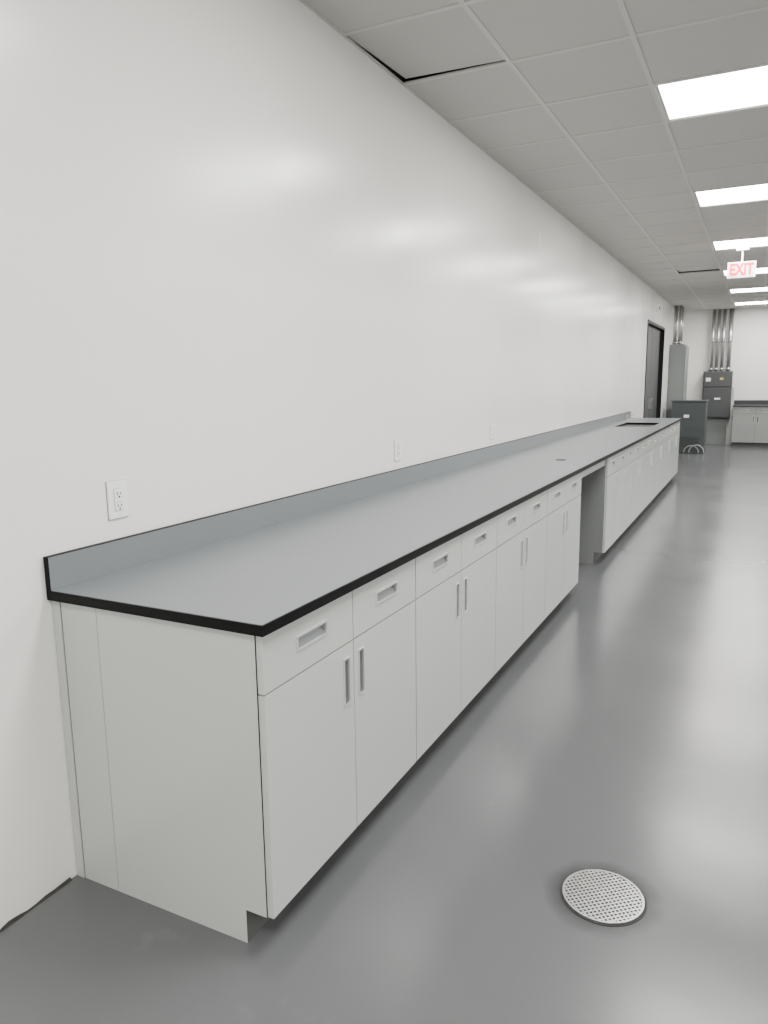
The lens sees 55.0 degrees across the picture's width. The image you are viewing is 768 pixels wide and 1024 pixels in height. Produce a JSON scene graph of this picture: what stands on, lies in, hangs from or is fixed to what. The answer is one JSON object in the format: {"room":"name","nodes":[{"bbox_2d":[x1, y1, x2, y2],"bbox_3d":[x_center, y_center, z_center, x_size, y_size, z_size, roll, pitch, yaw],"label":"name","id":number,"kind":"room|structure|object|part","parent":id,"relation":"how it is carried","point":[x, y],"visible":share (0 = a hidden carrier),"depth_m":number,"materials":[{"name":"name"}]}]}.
{"room":"laboratory","nodes":[
{"label":"laboratory","id":0,"kind":"room"},
{"bbox_2d":[0,0,678,928],"bbox_3d":[1.687,-1.512,7.343,0.150,3.383,22.660,4,11,26],"label":"wall","id":1,"kind":"structure","parent":0,"point":[242,261],"depth_m":2.70,"materials":[{"name":"paint"}]},
{"bbox_2d":[0,877,71,931],"bbox_3d":[0.574,0.580,5.241,0.009,0.012,17.300,4,11,26],"label":"trim","id":2,"kind":"structure","parent":1,"relation":"attached to","point":[69,879],"depth_m":2.15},
{"bbox_2d":[105,479,128,520],"bbox_3d":[-0.836,-0.039,2.321,0.012,0.122,0.083,4,11,26],"label":"wall outlet","id":3,"kind":"object","parent":1,"relation":"attached to","point":[116,491],"visible":1,"depth_m":2.31,"materials":[{"name":"white plastic"}]},
{"bbox_2d":[114,488,123,510],"bbox_3d":[-0.833,-0.039,2.319,0.004,0.068,0.034,4,11,26],"label":"receptacle","id":4,"kind":"object","parent":3,"relation":"attached to","point":[118,492],"depth_m":2.32,"materials":[{"name":"white plastic"}]},
{"bbox_2d":[43,411,630,590],"bbox_3d":[1.427,-0.665,6.753,0.018,0.100,10.600,4,11,26],"label":"backsplash","id":5,"kind":"structure","parent":1,"relation":"attached to","point":[70,567],"depth_m":2.89,"materials":[{"name":"grey"}]},
{"bbox_2d":[394,439,400,461],"bbox_3d":[0.079,-0.345,4.110,0.012,0.122,0.083,4,11,26],"label":"wall outlet","id":6,"kind":"object","parent":1,"relation":"attached to","point":[397,442],"visible":1,"depth_m":4.09,"materials":[{"name":"white plastic"}]},
{"bbox_2d":[490,423,494,438],"bbox_3d":[0.820,-0.608,5.555,0.012,0.118,0.104,4,11,26],"label":"wall outlet","id":7,"kind":"object","parent":1,"relation":"attached to","point":[492,425],"visible":1,"depth_m":5.54,"materials":[{"name":"white plastic"}]},
{"bbox_2d":[643,319,664,417],"bbox_3d":[4.969,-2.230,13.800,0.161,2.499,2.428,4,11,26],"label":"door frame","id":8,"kind":"structure","parent":1,"relation":"in","point":[650,323],"depth_m":14.67,"materials":[{"name":"black metal"}]},
{"bbox_2d":[644,326,659,417],"bbox_3d":[4.952,-2.209,13.812,0.045,2.439,2.324,4,11,26],"label":"door","id":9,"kind":"structure","parent":8,"relation":"attached to","point":[653,333],"depth_m":13.93,"materials":[{"name":"grey metal"}]},
{"bbox_2d":[648,398,652,408],"bbox_3d":[4.994,-2.031,13.823,0.045,0.200,0.180,4,11,26],"label":"door handle","id":10,"kind":"object","parent":9,"relation":"attached to","point":[650,399],"depth_m":13.76,"materials":[{"name":"silver metal"}]},
{"bbox_2d":[0,444,767,1023],"bbox_3d":[4.889,0.440,6.056,7.272,0.100,22.960,4,11,26],"label":"floor","id":11,"kind":"structure","parent":0,"point":[626,735],"depth_m":2.31,"materials":[{"name":"grey concrete"}]},
{"bbox_2d":[43,411,681,942],"bbox_3d":[1.762,-0.191,6.667,0.754,1.012,10.600,4,11,26],"label":"laboratory bench","id":12,"kind":"object","parent":11,"relation":"on","point":[242,688],"visible":1,"depth_m":2.21,"materials":[{"name":"grey laminate"}]},
{"bbox_2d":[46,418,681,636],"bbox_3d":[1.757,-0.579,6.600,0.754,0.029,10.600,4,11,26],"label":"countertop","id":13,"kind":"structure","parent":12,"relation":"on","point":[258,582],"depth_m":2.60,"materials":[{"name":"grey"}]},
{"bbox_2d":[560,869,646,926],"bbox_3d":[0.639,1.120,2.153,0.244,0.006,0.244,4,11,26],"label":"floor drain","id":14,"kind":"object","parent":11,"relation":"on","point":[597,896],"visible":1,"depth_m":2.14,"materials":[{"name":"silver metal"}]},
{"bbox_2d":[666,305,688,417],"bbox_3d":[6.413,-2.909,16.055,0.337,3.027,0.850,4,11,26],"label":"electrical panel","id":15,"kind":"object","parent":11,"relation":"on","point":[679,352],"visible":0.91,"depth_m":15.68,"materials":[{"name":"grey metal"}]},
{"bbox_3d":[6.550,-2.541,16.052,0.040,2.060,0.790,4,11,26],"label":"cabinet door","id":16,"kind":"part","parent":15,"relation":"part of","materials":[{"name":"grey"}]},
{"bbox_2d":[671,400,708,453],"bbox_3d":[6.297,-1.769,15.235,0.689,1.065,0.689,4,11,26],"label":"transformer","id":17,"kind":"object","parent":11,"relation":"on","point":[693,413],"visible":0.94,"depth_m":15.01,"materials":[{"name":"grey metal"}]},
{"bbox_3d":[6.311,-2.290,15.195,0.680,0.025,0.580,4,11,26],"label":"lid","id":18,"kind":"part","parent":17,"relation":"part of","materials":[{"name":"grey metal"}]},
{"bbox_2d":[702,309,733,444],"bbox_3d":[7.613,-3.045,16.750,0.650,3.027,0.303,4,11,26],"label":"electrical panel","id":19,"kind":"object","parent":11,"relation":"on","point":[718,389],"visible":0.96,"depth_m":16.68,"materials":[{"name":"grey metal"}]},
{"bbox_2d":[731,400,767,446],"bbox_3d":[9.895,-1.850,15.598,4.590,1.010,0.650,4,11,26],"label":"base cabinet","id":20,"kind":"object","parent":11,"relation":"on","point":[750,417],"visible":1,"depth_m":16.23,"materials":[{"name":"grey laminate"}]},
{"bbox_2d":[733,400,767,406],"bbox_3d":[9.890,-2.286,15.522,4.590,0.125,0.650,4,11,26],"label":"countertop","id":21,"kind":"structure","parent":20,"relation":"on","point":[737,403],"depth_m":16.59,"materials":[{"name":"grey"}]},
{"bbox_2d":[299,0,767,311],"bbox_3d":[4.941,-2.805,5.676,6.971,0.364,23.076,4,11,26],"label":"ceiling","id":22,"kind":"structure","parent":0,"point":[562,95],"depth_m":4.21,"materials":[{"name":"tile"}]},
{"bbox_2d":[655,66,767,120],"bbox_3d":[2.087,-2.314,3.944,1.136,0.056,0.615,4,11,26],"label":"recessed light","id":23,"kind":"object","parent":22,"relation":"in","point":[747,88],"visible":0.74,"depth_m":4.07,"materials":[{"name":"white plastic"}]},
{"bbox_2d":[694,184,767,206],"bbox_3d":[3.241,-2.721,6.197,1.136,0.056,0.615,4,11,26],"label":"recessed light","id":24,"kind":"object","parent":22,"relation":"in","point":[756,192],"visible":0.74,"depth_m":6.34,"materials":[{"name":"white plastic"}]},
{"bbox_2d":[712,237,767,249],"bbox_3d":[4.396,-3.128,8.450,1.136,0.056,0.615,4,11,26],"label":"recessed light","id":25,"kind":"object","parent":22,"relation":"in","point":[756,242],"visible":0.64,"depth_m":8.60,"materials":[{"name":"white plastic"}]},
{"bbox_3d":[4.396,-3.128,8.450,1.136,0.056,0.615,4,11,26],"label":"frame","id":26,"kind":"part","parent":25,"relation":"part of","materials":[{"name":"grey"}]},
{"bbox_2d":[727,247,755,278],"bbox_3d":[4.303,-2.993,8.865,0.310,0.343,0.060,4,11,26],"label":"exit sign","id":27,"kind":"object","parent":22,"relation":"hanging from","point":[746,269],"visible":1,"depth_m":8.85,"materials":[{"name":"white plastic"}]},
{"bbox_2d":[723,268,767,275],"bbox_3d":[5.550,-3.535,10.703,1.136,0.056,0.615,4,11,26],"label":"recessed light","id":28,"kind":"object","parent":22,"relation":"in","point":[759,270],"visible":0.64,"depth_m":10.84,"materials":[{"name":"white plastic"}]},
{"bbox_2d":[729,287,767,292],"bbox_3d":[6.704,-3.943,12.956,1.136,0.056,0.615,4,11,26],"label":"recessed light","id":29,"kind":"object","parent":22,"relation":"in","point":[766,288],"visible":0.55,"depth_m":13.14,"materials":[{"name":"white plastic"}]},
{"bbox_2d":[734,301,767,304],"bbox_3d":[7.858,-4.350,15.209,1.136,0.056,0.615,4,11,26],"label":"recessed light","id":30,"kind":"object","parent":22,"relation":"in","point":[761,302],"visible":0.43,"depth_m":15.41,"materials":[{"name":"white plastic"}]},
{"bbox_2d":[683,307,767,443],"bbox_3d":[10.000,-3.087,15.779,7.272,3.383,0.150,4,11,26],"label":"wall","id":31,"kind":"structure","parent":0,"point":[749,355],"depth_m":16.68,"materials":[{"name":"paint"}]}
]}

